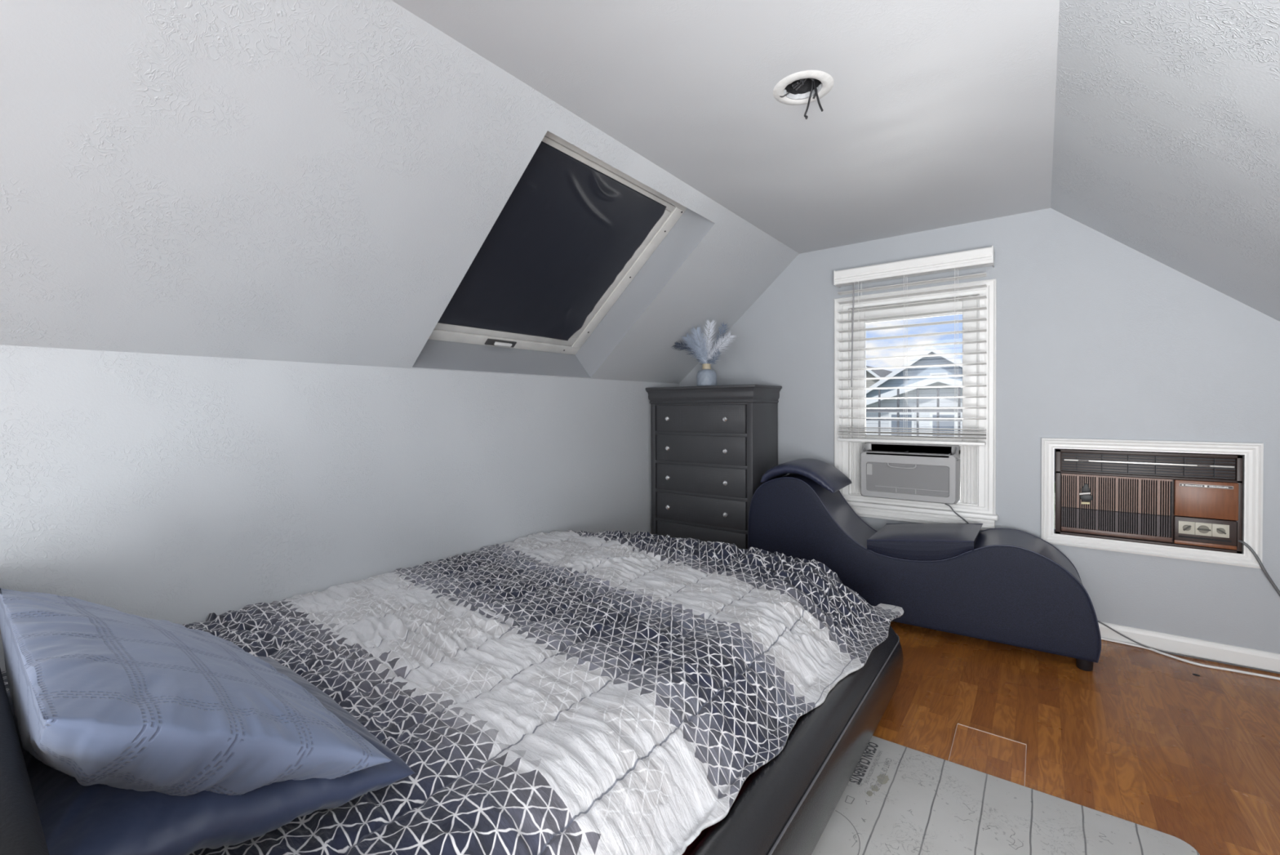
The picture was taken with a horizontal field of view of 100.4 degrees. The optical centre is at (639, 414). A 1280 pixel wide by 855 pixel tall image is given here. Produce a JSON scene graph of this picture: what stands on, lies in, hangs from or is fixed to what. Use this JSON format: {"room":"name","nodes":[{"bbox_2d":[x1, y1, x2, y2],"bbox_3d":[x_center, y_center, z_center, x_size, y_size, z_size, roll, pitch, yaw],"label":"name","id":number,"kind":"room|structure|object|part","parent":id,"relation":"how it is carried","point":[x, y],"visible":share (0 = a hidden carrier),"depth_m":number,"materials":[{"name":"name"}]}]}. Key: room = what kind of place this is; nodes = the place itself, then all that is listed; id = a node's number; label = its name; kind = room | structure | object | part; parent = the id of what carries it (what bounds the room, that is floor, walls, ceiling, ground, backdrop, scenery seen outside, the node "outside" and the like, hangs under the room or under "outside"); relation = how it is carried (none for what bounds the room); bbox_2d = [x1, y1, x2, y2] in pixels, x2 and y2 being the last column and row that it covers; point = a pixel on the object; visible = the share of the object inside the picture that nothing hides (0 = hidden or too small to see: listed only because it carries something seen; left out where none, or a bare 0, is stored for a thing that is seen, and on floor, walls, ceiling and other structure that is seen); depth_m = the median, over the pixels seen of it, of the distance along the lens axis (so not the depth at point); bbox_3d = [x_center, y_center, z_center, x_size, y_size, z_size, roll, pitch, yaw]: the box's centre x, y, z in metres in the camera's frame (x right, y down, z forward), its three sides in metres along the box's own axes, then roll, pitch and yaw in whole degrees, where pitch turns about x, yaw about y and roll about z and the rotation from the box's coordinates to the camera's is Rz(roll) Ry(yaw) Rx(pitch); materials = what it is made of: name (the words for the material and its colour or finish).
{"room":"bedroom","nodes":[
{"label":"bedroom","id":0,"kind":"room"},
{"bbox_2d":[0,344,679,671],"bbox_3d":[-1.230,0.464,2.150,0.120,1.326,4.938,0,1,37],"label":"wall","id":1,"kind":"structure","parent":0,"point":[177,489],"depth_m":1.93,"materials":[{"name":"grey paint"}]},
{"bbox_2d":[0,0,799,383],"bbox_3d":[-0.886,-0.702,1.869,1.121,1.009,4.938,0,1,37],"label":"sloped ceiling","id":2,"kind":"structure","parent":0,"point":[318,181],"depth_m":1.49,"materials":[{"name":"grey paint"}]},
{"bbox_2d":[428,130,687,354],"bbox_3d":[-0.426,-0.763,2.624,0.900,0.797,1.160,0,1,37],"label":"skylight frame","id":3,"kind":"structure","parent":2,"relation":"in","point":[673,211],"depth_m":2.84,"materials":[{"name":"white wood"}]},
{"bbox_3d":[-0.743,-0.383,2.852,0.033,0.030,0.190,0,1,37],"label":"latch plate","id":4,"kind":"part","parent":3,"relation":"part of","materials":[{"name":"grey metal"}]},
{"bbox_3d":[-0.733,-0.377,2.857,0.020,0.019,0.110,0,1,37],"label":"latch lever","id":5,"kind":"part","parent":3,"relation":"part of","materials":[{"name":"white plastic"}]},
{"bbox_2d":[437,141,666,340],"bbox_3d":[-0.413,-0.744,2.603,0.717,0.637,0.926,0,1,37],"label":"shade","id":6,"kind":"object","parent":3,"relation":"attached to","point":[567,228],"visible":0.94,"depth_m":2.54,"materials":[{"name":"grey fabric"}]},
{"bbox_2d":[391,0,1059,253],"bbox_3d":[0.080,-1.086,1.133,1.406,0.140,5.138,0,1,37],"label":"ceiling","id":7,"kind":"structure","parent":0,"point":[936,113],"depth_m":1.70,"materials":[{"name":"grey paint"}]},
{"bbox_2d":[773,70,833,119],"bbox_3d":[0.512,-1.020,1.678,0.184,0.178,0.184,0,1,37],"label":"box","id":8,"kind":"object","parent":7,"relation":"attached to","point":[802,82],"visible":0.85,"depth_m":1.68,"materials":[{"name":"white paint"}]},
{"bbox_2d":[679,208,1279,653],"bbox_3d":[1.622,-0.031,3.183,3.428,2.249,0.160,0,1,37],"label":"wall","id":9,"kind":"structure","parent":0,"point":[1097,337],"depth_m":2.63,"materials":[{"name":"grey paint"}]},
{"bbox_2d":[834,278,998,529],"bbox_3d":[1.601,-0.052,3.157,0.875,1.352,0.205,0,1,37],"label":"window","id":10,"kind":"structure","parent":9,"relation":"in","point":[913,511],"depth_m":3.03,"materials":[{"name":"white wood"}]},
{"bbox_2d":[833,245,995,445],"bbox_3d":[1.542,-0.358,3.058,0.812,1.041,0.122,0,1,37],"label":"window blind","id":11,"kind":"object","parent":10,"relation":"attached to","point":[984,256],"visible":1,"depth_m":3.02,"materials":[{"name":"white plastic"}]},
{"bbox_3d":[1.323,-0.325,3.196,0.014,0.940,0.056,0,1,37],"label":"ladder cord","id":12,"kind":"part","parent":11,"relation":"part of","materials":[{"name":"white fabric"}]},
{"bbox_3d":[1.520,-0.324,3.047,0.014,0.940,0.056,0,1,37],"label":"ladder cord","id":13,"kind":"part","parent":11,"relation":"part of","materials":[{"name":"white fabric"}]},
{"bbox_3d":[1.527,0.153,3.051,0.758,0.018,0.052,0,1,37],"label":"rail","id":14,"kind":"part","parent":11,"relation":"part of","materials":[{"name":"white plastic"}]},
{"bbox_3d":[1.720,-0.323,2.897,0.014,0.940,0.056,0,1,37],"label":"ladder cord","id":15,"kind":"part","parent":11,"relation":"part of","materials":[{"name":"white fabric"}]},
{"bbox_3d":[1.613,-0.248,3.167,0.670,0.825,0.040,0,1,37],"label":"sash","id":16,"kind":"part","parent":10,"relation":"part of","materials":[{"name":"white plastic"}]},
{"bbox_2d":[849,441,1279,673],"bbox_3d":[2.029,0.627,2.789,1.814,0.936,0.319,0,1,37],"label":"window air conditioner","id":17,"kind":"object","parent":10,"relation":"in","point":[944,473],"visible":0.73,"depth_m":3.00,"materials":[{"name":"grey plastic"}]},
{"bbox_2d":[851,441,866,493],"bbox_3d":[1.372,0.335,3.332,0.104,0.353,0.015,0,1,37],"label":"curtain","id":18,"kind":"object","parent":17,"relation":"hanging from","point":[856,446],"depth_m":3.34,"materials":[{"name":"white plastic"}]},
{"bbox_2d":[863,462,866,488],"bbox_3d":[1.327,0.361,3.140,0.012,0.151,0.006,0,1,37],"label":"vent","id":19,"kind":"object","parent":17,"relation":"attached to","point":[864,464],"depth_m":3.14,"materials":[{"name":"grey plastic"}]},
{"bbox_2d":[866,462,949,496],"bbox_3d":[1.506,0.362,3.014,0.427,0.166,0.003,0,1,37],"label":"grille","id":20,"kind":"object","parent":17,"relation":"attached to","point":[884,478],"depth_m":3.00,"materials":[{"name":"white plastic"}]},
{"bbox_3d":[1.601,0.334,3.155,0.688,0.356,0.040,0,1,37],"label":"mounting rail","id":21,"kind":"part","parent":17,"relation":"part of","materials":[{"name":"white plastic"}]},
{"bbox_2d":[949,467,951,495],"bbox_3d":[1.677,0.362,2.876,0.012,0.151,0.006,0,1,37],"label":"vent","id":22,"kind":"object","parent":17,"relation":"attached to","point":[950,468],"depth_m":2.87,"materials":[{"name":"grey plastic"}]},
{"bbox_2d":[960,445,977,503],"bbox_3d":[1.841,0.337,2.978,0.087,0.353,0.015,0,1,37],"label":"curtain","id":23,"kind":"object","parent":17,"relation":"hanging from","point":[968,454],"depth_m":2.98,"materials":[{"name":"white plastic"}]},
{"bbox_3d":[2.222,0.790,2.603,1.276,0.613,0.120,0,1,31],"label":"power cord","id":24,"kind":"part","parent":17,"relation":"part of","materials":[{"name":"grey plastic"}]},
{"bbox_2d":[1040,437,1263,568],"bbox_3d":[2.385,0.389,2.538,0.757,0.538,0.084,0,1,37],"label":"trim","id":25,"kind":"structure","parent":9,"relation":"attached to","point":[1252,453],"depth_m":2.44,"materials":[{"name":"white wood"}]},
{"bbox_2d":[1054,448,1279,595],"bbox_3d":[2.505,0.589,2.491,0.894,0.825,0.180,0,1,37],"label":"air conditioner","id":26,"kind":"object","parent":9,"relation":"attached to","point":[1193,500],"visible":1,"depth_m":2.50,"materials":[{"name":"black plastic"}]},
{"bbox_2d":[1061,473,1173,542],"bbox_3d":[2.302,0.443,2.589,0.402,0.290,0.028,0,1,37],"label":"grille","id":27,"kind":"object","parent":26,"relation":"attached to","point":[1125,507],"depth_m":2.57,"materials":[{"name":"black"}]},
{"bbox_3d":[2.490,0.515,2.427,0.027,0.027,0.004,0,1,37],"label":"knob","id":28,"kind":"part","parent":26,"relation":"part of","materials":[{"name":"brown"}]},
{"bbox_3d":[2.499,0.320,2.414,0.077,0.010,0.001,0,1,37],"label":"nameplate panel","id":29,"kind":"part","parent":26,"relation":"part of","materials":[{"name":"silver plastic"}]},
{"bbox_3d":[2.533,0.515,2.395,0.036,0.036,0.004,0,1,37],"label":"knob","id":30,"kind":"part","parent":26,"relation":"part of","materials":[{"name":"brown"}]},
{"bbox_3d":[2.535,0.515,2.399,0.160,0.057,0.004,0,1,37],"label":"control panel","id":31,"kind":"part","parent":26,"relation":"part of","materials":[{"name":"beige plastic"}]},
{"bbox_3d":[2.540,0.584,2.398,0.195,0.016,0.007,0,1,37],"label":"control sill","id":32,"kind":"part","parent":26,"relation":"part of","materials":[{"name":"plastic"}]},
{"bbox_3d":[2.546,0.381,2.401,0.199,0.164,0.028,0,1,37],"label":"access door","id":33,"kind":"part","parent":26,"relation":"part of","materials":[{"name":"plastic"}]},
{"bbox_3d":[2.569,0.320,2.362,0.078,0.010,0.001,0,1,37],"label":"nameplate panel","id":34,"kind":"part","parent":26,"relation":"part of","materials":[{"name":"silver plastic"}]},
{"bbox_3d":[2.576,0.516,2.363,0.027,0.027,0.004,0,1,37],"label":"knob","id":35,"kind":"part","parent":26,"relation":"part of","materials":[{"name":"brown"}]},
{"bbox_3d":[2.712,0.775,2.251,0.270,0.456,0.048,0,1,41],"label":"power cord","id":36,"kind":"part","parent":26,"relation":"part of","materials":[{"name":"grey plastic"}]},
{"bbox_2d":[1097,621,1279,671],"bbox_3d":[1.577,1.054,3.129,3.188,0.082,0.014,0,1,37],"label":"baseboard","id":37,"kind":"structure","parent":9,"relation":"attached to","point":[1219,651],"depth_m":2.42,"materials":[{"name":"white wood"}]},
{"bbox_2d":[872,621,1279,854],"bbox_3d":[0.095,1.157,1.165,3.428,0.072,5.178,0,1,37],"label":"floor","id":38,"kind":"structure","parent":0,"point":[1189,753],"depth_m":1.89,"materials":[{"name":"brown wood"}]},
{"bbox_2d":[0,625,902,854],"bbox_3d":[-0.362,0.753,1.707,1.782,0.750,2.467,0,1,37],"label":"frame","id":39,"kind":"object","parent":38,"relation":"on","point":[786,805],"visible":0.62,"depth_m":1.23,"materials":[{"name":"black leather"}]},
{"bbox_3d":[-1.073,0.770,0.800,1.670,0.750,0.162,0,1,37],"label":"headboard","id":40,"kind":"part","parent":39,"relation":"part of","materials":[{"name":"black leather"}]},
{"bbox_2d":[681,771,754,854],"bbox_3d":[-0.404,0.842,1.711,1.500,0.268,2.140,0,1,37],"label":"mattress","id":41,"kind":"object","parent":39,"relation":"on","point":[690,848],"visible":0.02,"depth_m":1.17,"materials":[{"name":"black fabric"}]},
{"bbox_2d":[1,529,903,854],"bbox_3d":[-0.288,0.752,1.827,1.772,0.255,2.392,0,1,37],"label":"comforter","id":42,"kind":"object","parent":41,"relation":"on","point":[569,691],"visible":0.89,"depth_m":1.41,"materials":[{"name":"fabric"}]},
{"bbox_2d":[6,656,415,854],"bbox_3d":[-0.826,0.576,1.009,0.720,0.177,0.466,0,1,37],"label":"pillow","id":43,"kind":"object","parent":42,"relation":"on","point":[76,818],"visible":0.31,"depth_m":0.74,"materials":[{"name":"blue fabric"}]},
{"bbox_2d":[0,587,392,795],"bbox_3d":[-0.832,0.462,0.967,0.740,0.294,0.392,0,1,37],"label":"pillow","id":44,"kind":"object","parent":43,"relation":"on","point":[100,694],"visible":0.99,"depth_m":0.77,"materials":[{"name":"blue fabric"}]},
{"bbox_3d":[0.314,0.970,1.252,0.154,0.281,2.387,0,1,37],"label":"rail","id":45,"kind":"part","parent":39,"relation":"part of","materials":[{"name":"black leather"}]},
{"bbox_2d":[645,384,782,549],"bbox_3d":[0.495,0.452,3.652,0.825,1.284,0.434,0,1,37],"label":"dresser","id":46,"kind":"object","parent":38,"relation":"on","point":[713,446],"visible":0.73,"depth_m":3.47,"materials":[{"name":"grey wood"}]},
{"bbox_3d":[0.393,0.026,3.516,0.671,0.180,0.034,0,1,37],"label":"drawer","id":47,"kind":"part","parent":46,"relation":"part of","materials":[{"name":"grey wood"}]},
{"bbox_3d":[0.398,0.830,3.527,0.671,0.180,0.034,0,1,37],"label":"drawer","id":48,"kind":"part","parent":46,"relation":"part of","materials":[{"name":"grey wood"}]},
{"bbox_3d":[0.397,0.629,3.524,0.671,0.180,0.034,0,1,37],"label":"drawer","id":49,"kind":"part","parent":46,"relation":"part of","materials":[{"name":"grey wood"}]},
{"bbox_3d":[0.396,0.428,3.522,0.671,0.180,0.034,0,1,37],"label":"drawer","id":50,"kind":"part","parent":46,"relation":"part of","materials":[{"name":"grey wood"}]},
{"bbox_3d":[0.394,0.227,3.519,0.671,0.180,0.034,0,1,37],"label":"drawer","id":51,"kind":"part","parent":46,"relation":"part of","materials":[{"name":"grey wood"}]},
{"bbox_2d":[696,363,716,386],"bbox_3d":[0.447,-0.265,3.578,0.136,0.152,0.136,0,1,37],"label":"vase","id":52,"kind":"object","parent":46,"relation":"on","point":[705,376],"visible":0.91,"depth_m":3.53,"materials":[{"name":"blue ceramic"}]},
{"bbox_2d":[671,341,702,364],"bbox_3d":[0.327,-0.376,3.532,0.258,0.258,0.053,-1,1,-16],"label":"feather plume","id":53,"kind":"object","parent":52,"relation":"in","point":[677,345],"visible":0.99,"depth_m":3.52},
{"bbox_2d":[680,332,706,363],"bbox_3d":[0.359,-0.398,3.513,0.217,0.301,0.079,-1,1,-28],"label":"feather plume","id":54,"kind":"object","parent":52,"relation":"in","point":[688,336],"visible":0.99,"depth_m":3.51},
{"bbox_2d":[689,324,710,363],"bbox_3d":[0.393,-0.421,3.507,0.126,0.346,0.182,0,1,37],"label":"feather plume","id":55,"kind":"object","parent":52,"relation":"in","point":[697,331],"visible":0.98,"depth_m":3.50},
{"bbox_2d":[698,320,717,361],"bbox_3d":[0.448,-0.438,3.500,0.122,0.379,0.150,-1,1,-15],"label":"feather plume","id":56,"kind":"object","parent":52,"relation":"in","point":[709,336],"visible":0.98,"depth_m":3.49},
{"bbox_2d":[706,348,721,364],"bbox_3d":[0.479,-0.335,3.480,0.047,0.175,0.206,-1,1,-22],"label":"feather plume","id":57,"kind":"object","parent":52,"relation":"in","point":[713,361],"visible":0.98,"depth_m":3.47},
{"bbox_2d":[708,320,728,359],"bbox_3d":[0.508,-0.436,3.519,0.181,0.374,0.080,0,1,37],"label":"feather plume","id":58,"kind":"object","parent":52,"relation":"in","point":[724,325],"visible":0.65,"depth_m":3.50},
{"bbox_2d":[706,329,737,364],"bbox_3d":[0.519,-0.390,3.443,0.088,0.285,0.306,-1,1,-30],"label":"feather plume","id":59,"kind":"object","parent":52,"relation":"in","point":[728,334],"visible":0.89,"depth_m":3.44},
{"bbox_3d":[0.494,-0.134,3.647,0.825,0.112,0.425,0,1,37],"label":"crown","id":60,"kind":"part","parent":46,"relation":"part of","materials":[{"name":"grey wood"}]},
{"bbox_3d":[0.540,0.431,3.369,0.031,0.030,0.036,0,1,37],"label":"knob","id":61,"kind":"part","parent":46,"relation":"part of","materials":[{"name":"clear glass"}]},
{"bbox_2d":[748,473,1101,671],"bbox_3d":[1.401,0.724,2.853,1.580,0.752,0.423,0,1,34],"label":"chaise","id":62,"kind":"object","parent":38,"relation":"on","point":[1015,588],"visible":0.75,"depth_m":2.56,"materials":[{"name":"blue"}]},
{"bbox_2d":[760,458,852,493],"bbox_3d":[0.979,0.344,3.129,0.420,0.150,0.429,0,1,34],"label":"cushion","id":63,"kind":"object","parent":62,"relation":"on","point":[828,476],"visible":1,"depth_m":3.00,"materials":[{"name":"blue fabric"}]},
{"bbox_2d":[866,523,982,559],"bbox_3d":[1.490,0.645,2.783,0.497,0.142,0.407,0,1,34],"label":"seat cushion","id":64,"kind":"object","parent":62,"relation":"on","point":[916,541],"visible":1,"depth_m":2.67,"materials":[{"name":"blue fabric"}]},
{"bbox_3d":[1.489,0.611,2.781,0.496,0.068,0.395,0,1,34],"label":"panel","id":65,"kind":"part","parent":64,"relation":"part of","materials":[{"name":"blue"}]},
{"bbox_3d":[1.513,0.695,3.019,1.574,0.694,0.021,0,1,34],"label":"panel","id":66,"kind":"part","parent":62,"relation":"part of","materials":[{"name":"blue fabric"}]},
{"bbox_2d":[811,735,1199,854],"bbox_3d":[0.680,1.127,1.083,0.860,0.005,1.411,0,1,37],"label":"floor mat","id":67,"kind":"object","parent":38,"relation":"on","point":[898,799],"visible":0.9,"depth_m":1.47,"materials":[{"name":"plastic"}]},
{"bbox_2d":[1101,637,1279,679],"bbox_3d":[2.379,1.094,2.451,1.057,0.011,0.076,0,1,44],"label":"cord","id":68,"kind":"object","parent":38,"relation":"on","point":[1102,638],"visible":0.73,"depth_m":2.34,"materials":[{"name":"white plastic"}]},
{"bbox_2d":[1050,0,1279,321],"bbox_3d":[1.020,-0.672,0.432,1.042,0.919,4.938,0,1,37],"label":"wall","id":69,"kind":"structure","parent":0,"point":[1166,141],"depth_m":1.54,"materials":[{"name":"grey paint"}]},
{"label":"outside","id":70,"kind":"structure","parent":0,"visible":0},
{"bbox_2d":[1053,482,1054,528],"bbox_3d":[28.395,5.776,37.696,120.000,0.300,85.800,0,1,37],"label":"ground","id":71,"kind":"structure","parent":70,"point":[1054,482],"depth_m":33.37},
{"bbox_2d":[866,365,892,387],"bbox_3d":[17.588,1.121,39.280,7.900,9.100,8.740,0,1,37],"label":"house","id":72,"kind":"structure","parent":71,"relation":"on","point":[877,372],"depth_m":35.95,"materials":[{"name":"beige"}]},
{"bbox_2d":[866,377,962,500],"bbox_3d":[10.882,2.371,18.683,5.300,7.280,5.740,0,1,37],"label":"house","id":73,"kind":"structure","parent":71,"relation":"on","point":[931,381],"depth_m":16.95,"materials":[{"name":"white"}]},
{"bbox_3d":[8.508,0.545,17.350,0.600,1.100,0.030,0,1,37],"label":"pane","id":74,"kind":"part","parent":73,"relation":"part of","materials":[{"name":"grey"}]},
{"bbox_3d":[9.466,0.550,16.628,0.600,1.100,0.030,0,1,37],"label":"pane","id":75,"kind":"part","parent":73,"relation":"part of","materials":[{"name":"grey"}]},
{"bbox_2d":[866,346,962,397],"bbox_3d":[14.855,1.510,25.691,7.500,8.750,9.740,0,1,37],"label":"roof","id":76,"kind":"structure","parent":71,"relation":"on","point":[932,371],"depth_m":22.31,"materials":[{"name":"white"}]},
{"bbox_2d":[866,386,1054,482],"bbox_3d":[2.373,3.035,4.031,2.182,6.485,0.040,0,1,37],"label":"iron railing","id":77,"kind":"object","parent":71,"relation":"on","point":[938,411],"visible":0.02,"depth_m":4.13,"materials":[{"name":"grey metal"}]},
{"bbox_3d":[2.462,-0.037,3.905,1.870,0.040,0.040,0,1,37],"label":"rail","id":78,"kind":"part","parent":77,"relation":"part of","materials":[{"name":"grey metal"}]},
{"bbox_3d":[2.463,0.043,3.906,1.870,0.015,0.024,0,1,37],"label":"rail","id":79,"kind":"part","parent":77,"relation":"part of","materials":[{"name":"grey metal"}]}
]}

